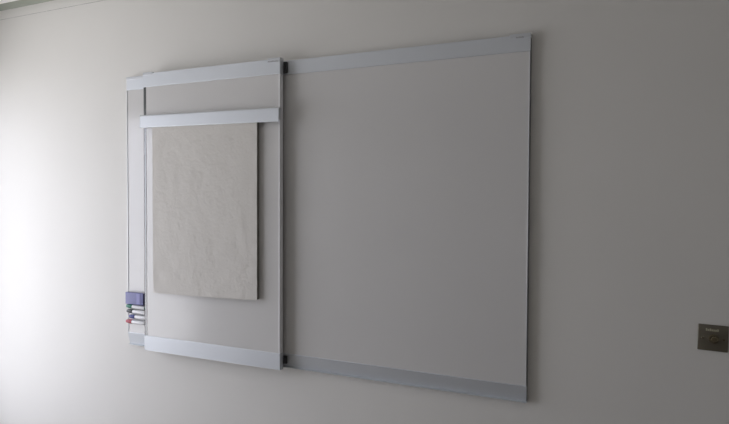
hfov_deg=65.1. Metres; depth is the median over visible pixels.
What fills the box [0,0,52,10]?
trim
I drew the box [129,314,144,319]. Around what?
marker
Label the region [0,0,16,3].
ceiling
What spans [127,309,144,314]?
marker
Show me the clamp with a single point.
(263, 114)
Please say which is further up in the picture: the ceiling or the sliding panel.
the ceiling
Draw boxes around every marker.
[126,304,144,309]
[126,319,144,324]
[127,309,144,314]
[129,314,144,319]
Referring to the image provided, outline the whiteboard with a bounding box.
[126,32,531,402]
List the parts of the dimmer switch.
knob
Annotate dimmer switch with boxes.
[697,324,728,352]
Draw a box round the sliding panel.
[143,57,287,369]
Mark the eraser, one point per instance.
(134, 298)
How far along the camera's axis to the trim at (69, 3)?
3.17 m
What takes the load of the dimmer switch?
attached to the wall
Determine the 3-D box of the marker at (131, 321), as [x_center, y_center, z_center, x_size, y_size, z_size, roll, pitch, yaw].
[-1.162,0.560,2.902,0.128,0.021,0.023,2,2,24]
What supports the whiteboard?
attached to the wall
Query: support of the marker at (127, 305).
attached to the whiteboard
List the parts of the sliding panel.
edge trim, rail, rail, edge trim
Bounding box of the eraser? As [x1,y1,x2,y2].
[125,292,144,305]
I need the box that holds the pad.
[152,122,258,299]
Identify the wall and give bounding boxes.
[0,0,728,423]
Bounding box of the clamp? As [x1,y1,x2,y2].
[140,107,280,127]
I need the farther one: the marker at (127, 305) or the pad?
the marker at (127, 305)
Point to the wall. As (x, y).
(629, 229)
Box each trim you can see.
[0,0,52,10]
[0,0,100,19]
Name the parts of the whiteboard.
edge trim, rail, rail, edge trim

